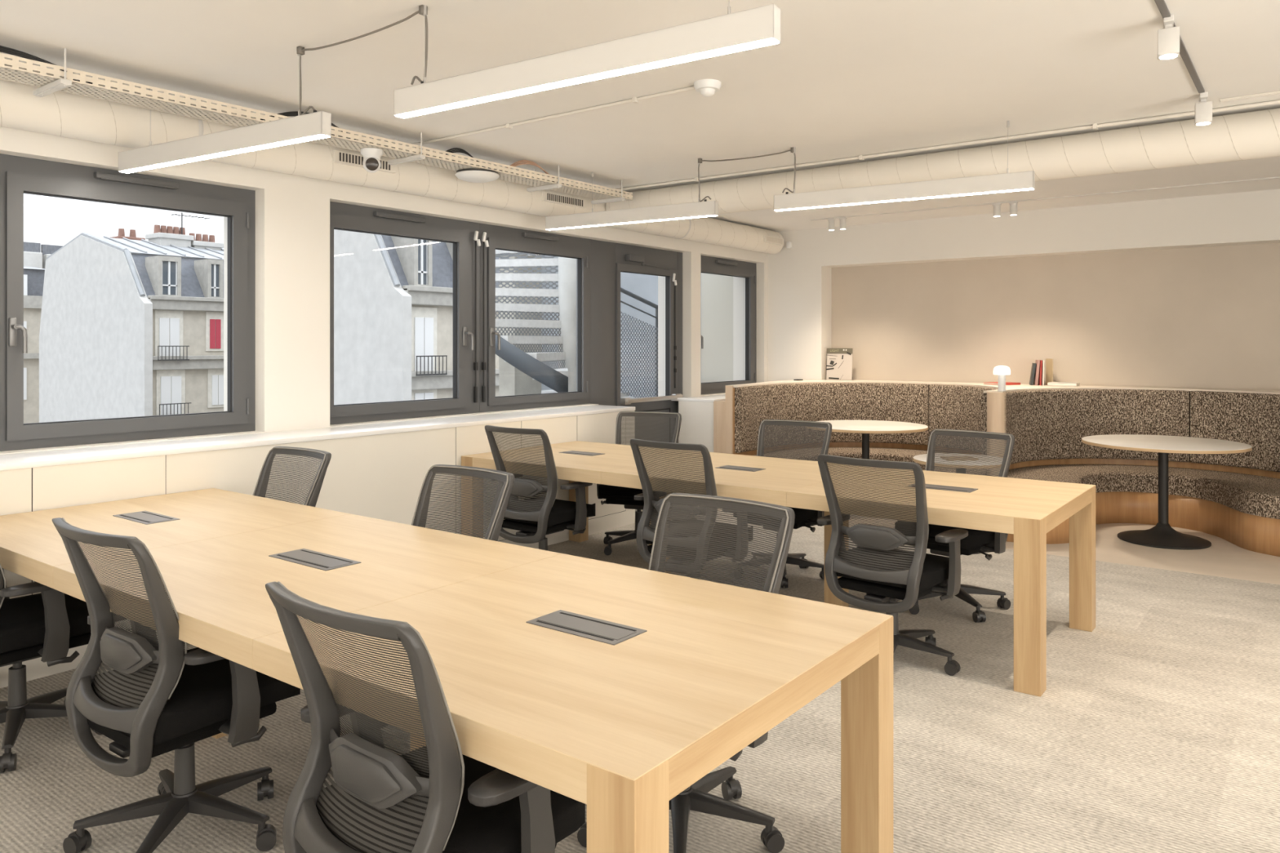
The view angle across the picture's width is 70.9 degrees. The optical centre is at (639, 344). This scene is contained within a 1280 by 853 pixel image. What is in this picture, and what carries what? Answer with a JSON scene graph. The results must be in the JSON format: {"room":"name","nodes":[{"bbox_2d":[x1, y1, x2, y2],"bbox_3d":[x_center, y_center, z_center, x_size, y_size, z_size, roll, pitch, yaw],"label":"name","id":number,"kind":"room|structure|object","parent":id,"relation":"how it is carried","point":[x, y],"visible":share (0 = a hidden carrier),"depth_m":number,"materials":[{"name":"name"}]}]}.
{"room":"open-plan office","nodes":[
{"label":"open-plan office","id":0,"kind":"room"},
{"bbox_2d":[0,126,768,454],"bbox_3d":[-2.201,0.109,5.548,0.400,2.720,12.800,0,0,37],"label":"wall","id":1,"kind":"structure","parent":0,"point":[292,211],"depth_m":5.46,"materials":[{"name":"white paint"}]},
{"bbox_2d":[0,153,255,451],"bbox_3d":[-3.029,-0.201,4.280,0.146,1.416,2.538,0,0,37],"label":"window","id":2,"kind":"structure","parent":1,"relation":"in","point":[19,175],"depth_m":4.67,"materials":[{"name":"grey metal"}]},
{"bbox_2d":[93,171,178,189],"bbox_3d":[-2.659,-0.868,4.756,0.044,0.035,0.416,0,0,37],"label":"vent","id":3,"kind":"object","parent":2,"relation":"attached to","point":[135,180],"depth_m":4.74,"materials":[{"name":"grey metal"}]},
{"bbox_2d":[329,201,480,424],"bbox_3d":[-1.599,-0.201,6.173,0.146,1.416,1.340,0,0,37],"label":"window","id":4,"kind":"structure","parent":1,"relation":"in","point":[464,236],"depth_m":6.39,"materials":[{"name":"grey metal"}]},
{"bbox_2d":[373,211,425,222],"bbox_3d":[-1.632,-0.868,6.114,0.044,0.035,0.410,0,0,37],"label":"vent","id":5,"kind":"object","parent":4,"relation":"attached to","point":[385,216],"depth_m":6.10,"materials":[{"name":"grey metal"}]},
{"bbox_2d":[480,222,591,412],"bbox_3d":[-0.808,-0.201,7.220,0.146,1.416,1.282,0,0,37],"label":"window","id":6,"kind":"structure","parent":1,"relation":"in","point":[492,237],"depth_m":7.06,"materials":[{"name":"grey metal"}]},
{"bbox_2d":[522,232,559,241],"bbox_3d":[-0.798,-0.866,7.220,0.044,0.035,0.400,0,0,37],"label":"vent","id":7,"kind":"object","parent":6,"relation":"attached to","point":[526,237],"depth_m":7.21,"materials":[{"name":"grey metal"}]},
{"bbox_2d":[591,239,682,446],"bbox_3d":[0.005,0.280,8.289,0.155,2.378,1.402,0,0,37],"label":"door","id":8,"kind":"structure","parent":1,"relation":"in","point":[608,260],"depth_m":8.02,"materials":[{"name":"grey metal"}]},
{"bbox_2d":[701,255,756,395],"bbox_3d":[0.911,-0.201,9.496,0.146,1.416,1.286,0,0,37],"label":"window","id":9,"kind":"structure","parent":1,"relation":"in","point":[709,264],"depth_m":9.88,"materials":[{"name":"grey metal"}]},
{"bbox_2d":[715,259,737,266],"bbox_3d":[0.914,-0.864,9.486,0.044,0.035,0.400,0,0,37],"label":"vent","id":10,"kind":"object","parent":9,"relation":"attached to","point":[717,262],"depth_m":9.47,"materials":[{"name":"grey metal"}]},
{"bbox_2d":[0,0,1279,231],"bbox_3d":[1.420,-1.311,2.875,9.600,0.120,12.700,0,0,37],"label":"ceiling","id":11,"kind":"structure","parent":0,"point":[843,78],"depth_m":4.12,"materials":[{"name":"paint"}]},
{"bbox_2d":[118,53,331,173],"bbox_3d":[-1.932,-1.054,4.085,1.510,0.393,0.050,0,0,31],"label":"linear pendant","id":12,"kind":"object","parent":11,"relation":"hanging from","point":[316,125],"visible":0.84,"depth_m":4.00,"materials":[{"name":"white metal"}]},
{"bbox_2d":[119,134,329,173],"bbox_3d":[-1.932,-0.862,4.085,1.502,0.007,0.042,0,0,31],"label":"diffuser","id":13,"kind":"object","parent":12,"relation":"attached to","point":[284,140],"depth_m":4.04,"materials":[{"name":"white plastic"}]},
{"bbox_2d":[0,48,632,204],"bbox_3d":[-2.765,-1.171,3.574,0.300,0.160,8.670,0,0,37],"label":"cable tray","id":14,"kind":"object","parent":11,"relation":"hanging from","point":[57,83],"visible":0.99,"depth_m":4.43,"materials":[{"name":"beige metal"}]},
{"bbox_2d":[0,45,92,84],"bbox_3d":[-2.595,-1.178,3.652,0.032,0.083,0.703,0,0,37],"label":"cable loop","id":15,"kind":"object","parent":14,"relation":"on","point":[2,49],"visible":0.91,"depth_m":3.71,"materials":[{"name":"black"}]},
{"bbox_2d":[0,71,533,182],"bbox_3d":[-3.051,-1.135,3.244,0.030,0.023,7.701,0,0,37],"label":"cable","id":16,"kind":"object","parent":14,"relation":"on","point":[0,72],"visible":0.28,"depth_m":4.25,"materials":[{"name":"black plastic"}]},
{"bbox_2d":[4,68,597,193],"bbox_3d":[-2.700,-1.135,3.543,0.030,0.023,8.600,0,0,37],"label":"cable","id":17,"kind":"object","parent":14,"relation":"on","point":[5,68],"visible":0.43,"depth_m":4.48,"materials":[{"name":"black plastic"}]},
{"bbox_2d":[2,70,603,195],"bbox_3d":[-2.778,-1.135,3.540,0.030,0.023,8.500,0,0,37],"label":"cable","id":18,"kind":"object","parent":14,"relation":"on","point":[2,70],"visible":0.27,"depth_m":4.36,"materials":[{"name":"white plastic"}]},
{"bbox_2d":[260,111,355,139],"bbox_3d":[-1.751,-1.186,4.769,0.032,0.098,0.554,0,0,37],"label":"cable loop","id":19,"kind":"object","parent":14,"relation":"on","point":[291,113],"visible":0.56,"depth_m":4.68,"materials":[{"name":"black plastic"}]},
{"bbox_2d":[360,147,382,173],"bbox_3d":[-1.539,-1.053,5.159,0.124,0.132,0.130,0,0,-18],"label":"security camera","id":20,"kind":"object","parent":14,"relation":"attached to","point":[371,163],"visible":1,"depth_m":5.11,"materials":[{"name":"white plastic"}]},
{"bbox_2d":[439,147,483,166],"bbox_3d":[-1.118,-1.183,5.607,0.032,0.092,0.355,0,0,37],"label":"cable loop","id":21,"kind":"object","parent":14,"relation":"on","point":[454,149],"visible":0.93,"depth_m":5.59,"materials":[{"name":"black plastic"}]},
{"bbox_2d":[455,168,499,182],"bbox_3d":[-1.056,-1.090,5.836,0.284,0.058,0.284,0,0,37],"label":"dome light","id":22,"kind":"object","parent":14,"relation":"attached to","point":[470,175],"visible":1,"depth_m":5.75,"materials":[{"name":"grey plastic"}]},
{"bbox_2d":[505,160,554,182],"bbox_3d":[-0.745,-1.196,6.102,0.032,0.118,0.505,0,0,37],"label":"cable loop","id":23,"kind":"object","parent":14,"relation":"on","point":[517,163],"visible":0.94,"depth_m":6.07,"materials":[{"name":"beige"}]},
{"bbox_2d":[297,4,427,115],"bbox_3d":[-1.114,-1.106,3.547,0.809,0.291,0.025,0,0,36],"label":"power cord","id":24,"kind":"object","parent":11,"relation":"hanging from","point":[300,50],"visible":0.98,"depth_m":3.50,"materials":[{"name":"grey plastic"}]},
{"bbox_2d":[0,76,783,253],"bbox_3d":[-2.110,-1.119,5.083,0.279,0.265,11.932,0,0,37],"label":"ventilation duct","id":25,"kind":"object","parent":11,"relation":"hanging from","point":[60,113],"visible":0.73,"depth_m":5.27,"materials":[{"name":"white metal"}]},
{"bbox_2d":[332,149,395,173],"bbox_3d":[-1.678,-1.111,5.466,0.052,0.070,0.440,0,0,37],"label":"grille","id":26,"kind":"object","parent":25,"relation":"attached to","point":[347,159],"depth_m":5.39,"materials":[{"name":"grey metal"}]},
{"bbox_2d":[542,191,586,208],"bbox_3d":[-0.587,-1.111,6.910,0.052,0.070,0.480,0,0,37],"label":"grille","id":27,"kind":"object","parent":25,"relation":"attached to","point":[556,199],"depth_m":6.89,"materials":[{"name":"grey metal"}]},
{"bbox_2d":[763,235,783,245],"bbox_3d":[1.411,-1.111,9.556,0.052,0.070,0.410,0,0,37],"label":"grille","id":28,"kind":"object","parent":25,"relation":"attached to","point":[768,240],"depth_m":9.54,"materials":[{"name":"beige metal"}]},
{"bbox_2d":[400,85,694,149],"bbox_3d":[-0.618,-1.239,4.996,2.230,0.024,0.032,0,0,37],"label":"conduit","id":29,"kind":"object","parent":11,"relation":"attached to","point":[635,100],"visible":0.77,"depth_m":4.84,"materials":[{"name":"beige metal"}]},
{"bbox_2d":[393,0,780,118],"bbox_3d":[-0.261,-1.054,2.963,1.552,0.393,0.049,0,0,33],"label":"linear pendant","id":30,"kind":"object","parent":11,"relation":"hanging from","point":[760,26],"visible":1,"depth_m":2.85,"materials":[{"name":"white metal"}]},
{"bbox_2d":[395,38,778,118],"bbox_3d":[-0.261,-0.862,2.963,1.544,0.007,0.042,0,0,33],"label":"diffuser","id":31,"kind":"object","parent":30,"relation":"attached to","point":[732,45],"depth_m":2.88,"materials":[{"name":"white plastic"}]},
{"bbox_2d":[545,163,718,230],"bbox_3d":[-0.091,-1.054,6.343,1.414,0.393,0.049,0,0,32],"label":"linear pendant","id":32,"kind":"object","parent":11,"relation":"hanging from","point":[706,208],"visible":1,"depth_m":6.29,"materials":[{"name":"white metal"}]},
{"bbox_2d":[546,214,717,230],"bbox_3d":[-0.091,-0.862,6.343,1.406,0.007,0.042,0,0,32],"label":"diffuser","id":33,"kind":"object","parent":32,"relation":"attached to","point":[658,217],"depth_m":6.34,"materials":[{"name":"white plastic"}]},
{"bbox_2d":[693,79,720,97],"bbox_3d":[0.323,-1.218,4.293,0.130,0.065,0.130,0,0,37],"label":"detector","id":34,"kind":"object","parent":11,"relation":"attached to","point":[707,87],"visible":1,"depth_m":4.26,"materials":[{"name":"white plastic"}]},
{"bbox_2d":[697,146,795,201],"bbox_3d":[0.686,-1.106,5.868,0.694,0.291,0.027,0,0,31],"label":"power cord","id":35,"kind":"object","parent":11,"relation":"hanging from","point":[700,160],"visible":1,"depth_m":5.85,"materials":[{"name":"grey plastic"}]},
{"bbox_2d":[773,120,1034,211],"bbox_3d":[1.519,-1.054,5.357,1.535,0.393,0.049,0,0,32],"label":"linear pendant","id":36,"kind":"object","parent":11,"relation":"hanging from","point":[1022,180],"visible":1,"depth_m":5.29,"materials":[{"name":"white metal"}]},
{"bbox_2d":[774,187,1033,211],"bbox_3d":[1.519,-0.862,5.357,1.527,0.007,0.042,0,0,32],"label":"diffuser","id":37,"kind":"object","parent":36,"relation":"attached to","point":[972,191],"depth_m":5.33,"materials":[{"name":"white plastic"}]},
{"bbox_2d":[605,107,1279,213],"bbox_3d":[3.308,-1.114,4.745,8.803,0.254,0.254,0,0,37],"label":"ventilation duct","id":38,"kind":"object","parent":11,"relation":"hanging from","point":[1255,135],"visible":0.76,"depth_m":5.32,"materials":[{"name":"white metal"}]},
{"bbox_2d":[607,99,1279,191],"bbox_3d":[3.188,-1.237,4.635,8.700,0.028,0.040,0,0,37],"label":"conduit","id":39,"kind":"object","parent":11,"relation":"attached to","point":[1095,126],"visible":0.83,"depth_m":5.49,"materials":[{"name":"beige metal"}]},
{"bbox_2d":[810,176,1279,221],"bbox_3d":[4.126,-1.246,7.163,6.050,0.010,0.025,0,0,37],"label":"track","id":40,"kind":"object","parent":11,"relation":"attached to","point":[1276,177],"visible":1,"depth_m":7.51,"materials":[{"name":"white metal"}]},
{"bbox_2d":[827,217,835,230],"bbox_3d":[1.887,-1.190,8.852,0.070,0.122,0.060,0,0,37],"label":"spotlight","id":41,"kind":"object","parent":40,"relation":"attached to","point":[831,220],"visible":1,"depth_m":8.83,"materials":[{"name":"white metal"}]},
{"bbox_2d":[839,216,846,229],"bbox_3d":[1.982,-1.190,8.779,0.070,0.122,0.060,0,0,37],"label":"spotlight","id":42,"kind":"object","parent":40,"relation":"attached to","point":[842,219],"visible":1,"depth_m":8.76,"materials":[{"name":"white metal"}]},
{"bbox_2d":[992,202,1001,217],"bbox_3d":[3.139,-1.190,7.905,0.070,0.122,0.060,0,0,37],"label":"spotlight","id":43,"kind":"object","parent":40,"relation":"attached to","point":[997,206],"visible":1,"depth_m":7.88,"materials":[{"name":"white metal"}]},
{"bbox_2d":[1008,200,1017,215],"bbox_3d":[3.251,-1.190,7.821,0.070,0.122,0.060,0,0,37],"label":"spotlight","id":44,"kind":"object","parent":40,"relation":"attached to","point":[1013,204],"visible":1,"depth_m":7.80,"materials":[{"name":"white metal"}]},
{"bbox_2d":[1154,0,1204,93],"bbox_3d":[2.164,-1.246,3.629,0.026,0.010,2.000,0,0,37],"label":"track","id":45,"kind":"object","parent":11,"relation":"attached to","point":[1162,6],"visible":0.85,"depth_m":3.87,"materials":[{"name":"grey metal"}]},
{"bbox_2d":[1157,13,1179,59],"bbox_3d":[2.023,-1.177,3.441,0.072,0.148,0.090,0,0,29],"label":"track spotlight","id":46,"kind":"object","parent":45,"relation":"attached to","point":[1168,37],"visible":1,"depth_m":3.42,"materials":[{"name":"white metal"}]},
{"bbox_2d":[1194,91,1212,125],"bbox_3d":[2.813,-1.177,4.486,0.072,0.148,0.090,0,0,29],"label":"track spotlight","id":47,"kind":"object","parent":45,"relation":"attached to","point":[1202,109],"visible":1,"depth_m":4.46,"materials":[{"name":"white metal"}]},
{"bbox_2d":[1220,90,1279,102],"bbox_3d":[4.752,-1.245,3.222,4.500,0.010,0.039,0,0,37],"label":"conduit","id":48,"kind":"object","parent":11,"relation":"attached to","point":[1276,92],"visible":1,"depth_m":4.50,"materials":[{"name":"beige"}]},
{"bbox_2d":[0,506,1279,852],"bbox_3d":[1.420,1.529,2.875,9.600,0.120,12.700,0,0,37],"label":"floor","id":49,"kind":"structure","parent":0,"point":[1155,728],"depth_m":3.31,"materials":[{"name":"carpet"}]},
{"bbox_2d":[0,564,115,773],"bbox_3d":[-2.324,0.986,3.327,0.670,0.966,0.592,0,0,37],"label":"office chair","id":50,"kind":"object","parent":49,"relation":"on","point":[46,624],"visible":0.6,"depth_m":3.22,"materials":[{"name":"black fabric"}]},
{"bbox_2d":[52,517,300,852],"bbox_3d":[-1.367,0.986,2.686,0.670,0.966,0.607,0,0,36],"label":"office chair","id":51,"kind":"object","parent":49,"relation":"on","point":[162,696],"visible":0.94,"depth_m":2.54,"materials":[{"name":"grey plastic"}]},
{"bbox_2d":[253,446,331,506],"bbox_3d":[-1.774,0.986,4.121,0.690,0.966,0.612,0,0,38],"label":"office chair","id":52,"kind":"object","parent":49,"relation":"on","point":[261,486],"visible":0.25,"depth_m":4.30,"materials":[{"name":"grey fabric"}]},
{"bbox_2d":[0,410,635,688],"bbox_3d":[-1.914,0.998,5.260,0.401,0.943,5.686,0,0,37],"label":"base cabinet","id":53,"kind":"object","parent":49,"relation":"on","point":[381,477],"visible":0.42,"depth_m":5.18,"materials":[{"name":"white paint"}]},
{"bbox_2d":[0,404,635,471],"bbox_3d":[-1.965,0.525,5.298,0.538,0.028,5.686,0,0,37],"label":"window sill","id":54,"kind":"structure","parent":53,"relation":"on","point":[113,452],"depth_m":4.93,"materials":[{"name":"white paint"}]},
{"bbox_2d":[265,581,585,852],"bbox_3d":[-0.454,0.986,1.954,0.670,0.966,0.589,0,0,39],"label":"office chair","id":55,"kind":"object","parent":49,"relation":"on","point":[433,797],"visible":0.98,"depth_m":1.79,"materials":[{"name":"grey plastic"}]},
{"bbox_2d":[0,488,893,852],"bbox_3d":[-1.089,1.097,3.039,3.576,0.744,1.146,0,0,37],"label":"conference table","id":56,"kind":"object","parent":49,"relation":"on","point":[612,689],"visible":0.94,"depth_m":2.35,"materials":[{"name":"brown wood"}]},
{"bbox_2d":[379,464,514,728],"bbox_3d":[-0.841,0.986,3.433,0.670,0.966,0.624,0,0,38],"label":"office chair","id":57,"kind":"object","parent":49,"relation":"on","point":[420,517],"visible":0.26,"depth_m":3.62,"materials":[{"name":"grey plastic"}]},
{"bbox_2d":[484,425,595,551],"bbox_3d":[-0.603,0.979,5.538,0.672,0.979,0.600,0,0,40],"label":"office chair","id":58,"kind":"object","parent":49,"relation":"on","point":[537,517],"visible":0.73,"depth_m":5.36,"materials":[{"name":"grey plastic"}]},
{"bbox_2d":[596,411,681,555],"bbox_3d":[-0.003,0.986,6.474,0.670,0.966,0.589,0,0,18],"label":"office chair","id":59,"kind":"object","parent":49,"relation":"on","point":[613,495],"visible":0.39,"depth_m":6.58,"materials":[{"name":"black fabric"}]},
{"bbox_2d":[577,493,795,852],"bbox_3d":[0.131,0.986,2.720,0.670,0.966,0.589,0,0,39],"label":"office chair","id":60,"kind":"object","parent":49,"relation":"on","point":[695,797],"visible":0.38,"depth_m":2.82,"materials":[{"name":"grey plastic"}]},
{"bbox_2d":[630,438,752,579],"bbox_3d":[0.288,0.986,4.861,0.670,0.966,0.595,0,0,39],"label":"office chair","id":61,"kind":"object","parent":49,"relation":"on","point":[652,501],"visible":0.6,"depth_m":4.71,"materials":[{"name":"grey plastic"}]},
{"bbox_2d":[461,440,1095,697],"bbox_3d":[0.598,1.097,5.283,3.564,0.744,1.161,0,0,37],"label":"conference table","id":62,"kind":"object","parent":49,"relation":"on","point":[1028,509],"visible":0.77,"depth_m":4.60,"materials":[{"name":"brown wood"}]},
{"bbox_2d":[733,419,831,587],"bbox_3d":[0.903,0.986,5.726,0.689,0.966,0.612,0,0,32],"label":"office chair","id":63,"kind":"object","parent":49,"relation":"on","point":[808,518],"visible":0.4,"depth_m":5.83,"materials":[{"name":"grey plastic"}]},
{"bbox_2d":[807,419,928,459],"bbox_3d":[2.048,1.098,8.153,1.080,0.742,1.080,0,0,37],"label":"round table","id":64,"kind":"object","parent":49,"relation":"on","point":[865,428],"visible":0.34,"depth_m":8.07,"materials":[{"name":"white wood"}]},
{"bbox_2d":[817,453,968,675],"bbox_3d":[1.171,0.986,4.181,0.670,0.966,0.610,0,0,41],"label":"office chair","id":65,"kind":"object","parent":49,"relation":"on","point":[888,575],"visible":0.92,"depth_m":4.02,"materials":[{"name":"grey plastic"}]},
{"bbox_2d":[894,428,1014,622],"bbox_3d":[1.751,0.986,5.037,0.607,0.966,0.670,0,0,-45],"label":"office chair","id":66,"kind":"object","parent":49,"relation":"on","point":[982,542],"visible":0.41,"depth_m":5.01,"materials":[{"name":"grey plastic"}]},
{"bbox_2d":[912,453,1010,554],"bbox_3d":[2.306,1.144,6.454,0.660,0.650,0.660,0,0,37],"label":"round table","id":67,"kind":"object","parent":49,"relation":"on","point":[920,459],"visible":0.22,"depth_m":6.37,"materials":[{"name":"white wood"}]},
{"bbox_2d":[940,456,977,460],"bbox_3d":[2.282,0.813,6.422,0.220,0.012,0.150,0,0,-3],"label":"booklet","id":68,"kind":"object","parent":67,"relation":"on","point":[940,456],"visible":0.26,"depth_m":6.38,"materials":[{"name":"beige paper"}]},
{"bbox_2d":[713,379,1279,556],"bbox_3d":[3.692,0.922,7.289,6.095,1.094,2.113,0,0,37],"label":"banquette","id":69,"kind":"object","parent":49,"relation":"on","point":[1234,498],"visible":0.51,"depth_m":7.70,"materials":[{"name":"fabric"}]},
{"bbox_2d":[825,347,853,380],"bbox_3d":[2.116,0.205,9.549,0.277,0.339,0.068,0,0,23],"label":"magazine","id":70,"kind":"object","parent":69,"relation":"on","point":[838,361],"visible":1,"depth_m":9.54,"materials":[{"name":"beige paper"}]},
{"bbox_2d":[993,365,1010,391],"bbox_3d":[2.941,0.272,7.303,0.132,0.206,0.132,0,0,37],"label":"table lamp","id":71,"kind":"object","parent":69,"relation":"on","point":[1002,371],"visible":1,"depth_m":7.27,"materials":[{"name":"white plastic"}]},
{"bbox_2d":[983,382,1020,385],"bbox_3d":[3.405,0.365,8.456,0.260,0.020,0.200,0,0,-23],"label":"book","id":72,"kind":"object","parent":69,"relation":"on","point":[984,383],"visible":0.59,"depth_m":8.40,"materials":[{"name":"red paper"}]},
{"bbox_2d":[1029,363,1036,385],"bbox_3d":[3.666,0.274,8.390,0.050,0.206,0.160,0,0,19],"label":"book","id":73,"kind":"object","parent":69,"relation":"on","point":[1033,365],"visible":1,"depth_m":8.32,"materials":[{"name":"grey paper"}]},
{"bbox_2d":[1033,360,1039,385],"bbox_3d":[3.695,0.258,8.367,0.046,0.236,0.170,0,0,19],"label":"book","id":74,"kind":"object","parent":69,"relation":"on","point":[1037,362],"visible":0.96,"depth_m":8.29,"materials":[{"name":"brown paper"}]},
{"bbox_2d":[1038,360,1042,385],"bbox_3d":[3.717,0.259,8.348,0.024,0.232,0.170,0,0,19],"label":"book","id":75,"kind":"object","parent":69,"relation":"on","point":[1041,361],"visible":0.88,"depth_m":8.27,"materials":[{"name":"red paper"}]},
{"bbox_2d":[1041,360,1044,385],"bbox_3d":[3.735,0.259,8.334,0.018,0.232,0.160,0,0,19],"label":"book","id":76,"kind":"object","parent":69,"relation":"on","point":[1043,361],"visible":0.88,"depth_m":8.26,"materials":[{"name":"beige paper"}]},
{"bbox_2d":[1045,358,1053,384],"bbox_3d":[3.819,0.253,8.382,0.010,0.245,0.140,0,0,2],"label":"book","id":77,"kind":"object","parent":69,"relation":"on","point":[1049,362],"visible":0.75,"depth_m":8.37,"materials":[{"name":"beige paper"}]},
{"bbox_2d":[1047,382,1079,386],"bbox_3d":[3.866,0.359,8.196,0.240,0.032,0.160,0,0,37],"label":"book","id":78,"kind":"object","parent":69,"relation":"on","point":[1049,384],"visible":1,"depth_m":8.15,"materials":[{"name":"white paper"}]},
{"bbox_2d":[1081,434,1252,550],"bbox_3d":[3.923,1.098,6.737,1.100,0.742,1.100,0,0,37],"label":"round table","id":79,"kind":"object","parent":49,"relation":"on","point":[1162,535],"visible":1,"depth_m":6.66,"materials":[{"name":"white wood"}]},
{"bbox_2d":[678,400,713,452],"bbox_3d":[1.054,1.004,9.192,0.400,0.930,1.740,0,0,37],"label":"wall","id":80,"kind":"structure","parent":0,"point":[697,417],"depth_m":8.49,"materials":[{"name":"white paint"}]},
{"bbox_2d":[671,394,725,402],"bbox_3d":[1.004,0.525,9.228,0.538,0.028,1.742,0,0,37],"label":"trim","id":81,"kind":"structure","parent":80,"relation":"on","point":[710,398],"depth_m":8.59,"materials":[{"name":"white paint"}]},
{"bbox_2d":[768,188,1279,381],"bbox_3d":[5.221,0.109,7.492,9.100,2.720,0.550,0,0,37],"label":"wall","id":82,"kind":"structure","parent":0,"point":[800,276],"depth_m":8.68,"materials":[{"name":"white paint"}]},
{"bbox_2d":[786,241,791,248],"bbox_3d":[1.627,-1.091,9.819,0.050,0.070,0.050,0,0,37],"label":"wall sensor","id":83,"kind":"object","parent":82,"relation":"attached to","point":[788,244],"visible":1,"depth_m":9.80,"materials":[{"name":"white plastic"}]},
{"bbox_2d":[831,242,1279,390],"bbox_3d":[4.758,0.313,7.999,6.450,2.312,0.300,0,0,37],"label":"wall","id":84,"kind":"structure","parent":0,"point":[1205,317],"depth_m":8.34,"materials":[{"name":"beige paint"}]},
{"label":"outside","id":85,"kind":"structure","parent":0,"visible":0},
{"bbox_2d":[495,249,576,392],"bbox_3d":[-1.213,-0.081,9.837,1.515,6.099,2.366,0,0,11],"label":"building","id":86,"kind":"structure","parent":85,"point":[562,379],"depth_m":9.61,"materials":[{"name":"concrete"}]},
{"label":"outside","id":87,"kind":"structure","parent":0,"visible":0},
{"bbox_3d":[-17.045,13.669,56.739,84.400,0.400,110.000,0,0,37],"label":"ground","id":88,"kind":"structure","parent":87,"visible":0},
{"bbox_2d":[23,241,62,423],"bbox_3d":[-37.959,4.673,53.192,9.300,21.593,6.270,0,0,37],"label":"apartment building","id":89,"kind":"structure","parent":88,"relation":"on","point":[35,255],"depth_m":50.90,"materials":[{"name":"stone"}]},
{"bbox_2d":[23,368,26,399],"bbox_3d":[-34.632,2.189,50.462,0.300,1.793,0.228,0,0,37],"label":"shutter","id":90,"kind":"object","parent":89,"relation":"hanging from","point":[24,369],"depth_m":50.41,"materials":[{"name":"white"}]},
{"bbox_2d":[23,320,26,328],"bbox_3d":[-34.632,-0.463,50.462,0.300,1.718,0.228,0,0,37],"label":"shutter","id":91,"kind":"object","parent":89,"relation":"hanging from","point":[24,322],"depth_m":50.42,"materials":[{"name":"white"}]},
{"bbox_2d":[23,274,27,295],"bbox_3d":[-34.613,-3.229,50.488,0.300,1.420,0.228,0,0,37],"label":"shutter","id":92,"kind":"object","parent":89,"relation":"hanging from","point":[25,276],"depth_m":50.42,"materials":[{"name":"white"}]},
{"bbox_2d":[39,212,223,422],"bbox_3d":[-21.723,3.276,49.892,11.811,20.386,16.388,0,0,37],"label":"apartment building","id":93,"kind":"structure","parent":88,"relation":"on","point":[131,326],"depth_m":42.41,"materials":[{"name":"concrete"}]},
{"bbox_2d":[159,317,179,355],"bbox_3d":[-21.541,-0.279,41.106,0.110,1.887,0.896,0,0,37],"label":"shutter","id":94,"kind":"object","parent":93,"relation":"hanging from","point":[169,327],"depth_m":41.09,"materials":[{"name":"white"}]},
{"bbox_2d":[160,376,181,415],"bbox_3d":[-21.496,2.364,41.166,0.110,1.845,0.929,0,0,37],"label":"shutter","id":95,"kind":"object","parent":93,"relation":"hanging from","point":[171,386],"depth_m":41.15,"materials":[{"name":"white"}]},
{"bbox_2d":[209,319,221,348],"bbox_3d":[-20.249,-0.518,42.817,0.110,1.394,0.519,0,0,37],"label":"shutter","id":96,"kind":"object","parent":93,"relation":"hanging from","point":[215,324],"depth_m":42.78,"materials":[{"name":"red wood"}]},
{"bbox_2d":[212,374,223,404],"bbox_3d":[-20.170,2.158,42.921,0.110,1.425,0.586,0,0,37],"label":"shutter","id":97,"kind":"object","parent":93,"relation":"hanging from","point":[217,380],"depth_m":42.89,"materials":[{"name":"white"}]},
{"bbox_2d":[333,229,498,404],"bbox_3d":[-7.645,3.927,38.401,10.492,19.085,14.350,0,0,37],"label":"apartment building","id":98,"kind":"structure","parent":88,"relation":"on","point":[393,295],"depth_m":30.78,"materials":[{"name":"concrete"}]},
{"bbox_2d":[414,392,433,399],"bbox_3d":[-7.417,2.236,30.771,0.110,1.189,0.804,0,0,37],"label":"shutter","id":99,"kind":"object","parent":98,"relation":"hanging from","point":[418,396],"depth_m":30.70,"materials":[{"name":"white"}]},
{"bbox_2d":[414,317,433,371],"bbox_3d":[-7.417,0.024,30.771,0.110,1.919,0.804,0,0,37],"label":"shutter","id":100,"kind":"object","parent":98,"relation":"hanging from","point":[424,326],"depth_m":30.69,"materials":[{"name":"white"}]},
{"bbox_2d":[498,253,541,395],"bbox_3d":[0.733,4.969,15.488,0.300,17.000,8.400,0,0,37],"label":"wall","id":101,"kind":"structure","parent":88,"relation":"on","point":[512,381],"depth_m":12.18,"materials":[{"name":"concrete"}]},
{"bbox_2d":[541,255,657,397],"bbox_3d":[-0.138,4.969,11.722,2.850,17.000,0.300,0,0,37],"label":"wall","id":102,"kind":"structure","parent":88,"relation":"on","point":[644,286],"depth_m":11.47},
{"bbox_2d":[541,287,657,398],"bbox_3d":[0.229,0.464,11.482,1.123,2.409,3.743,0,0,37],"label":"stair railing","id":103,"kind":"object","parent":102,"relation":"attached to","point":[623,394],"visible":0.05,"depth_m":10.27,"materials":[{"name":"grey metal"}]},
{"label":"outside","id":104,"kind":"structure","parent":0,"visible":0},
{"bbox_2d":[701,272,733,382],"bbox_3d":[1.057,-0.031,10.574,0.440,7.000,0.550,0,0,37],"label":"window pane","id":105,"kind":"object","parent":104,"point":[717,291],"visible":0.14,"depth_m":10.36,"materials":[{"name":"grey glass"}]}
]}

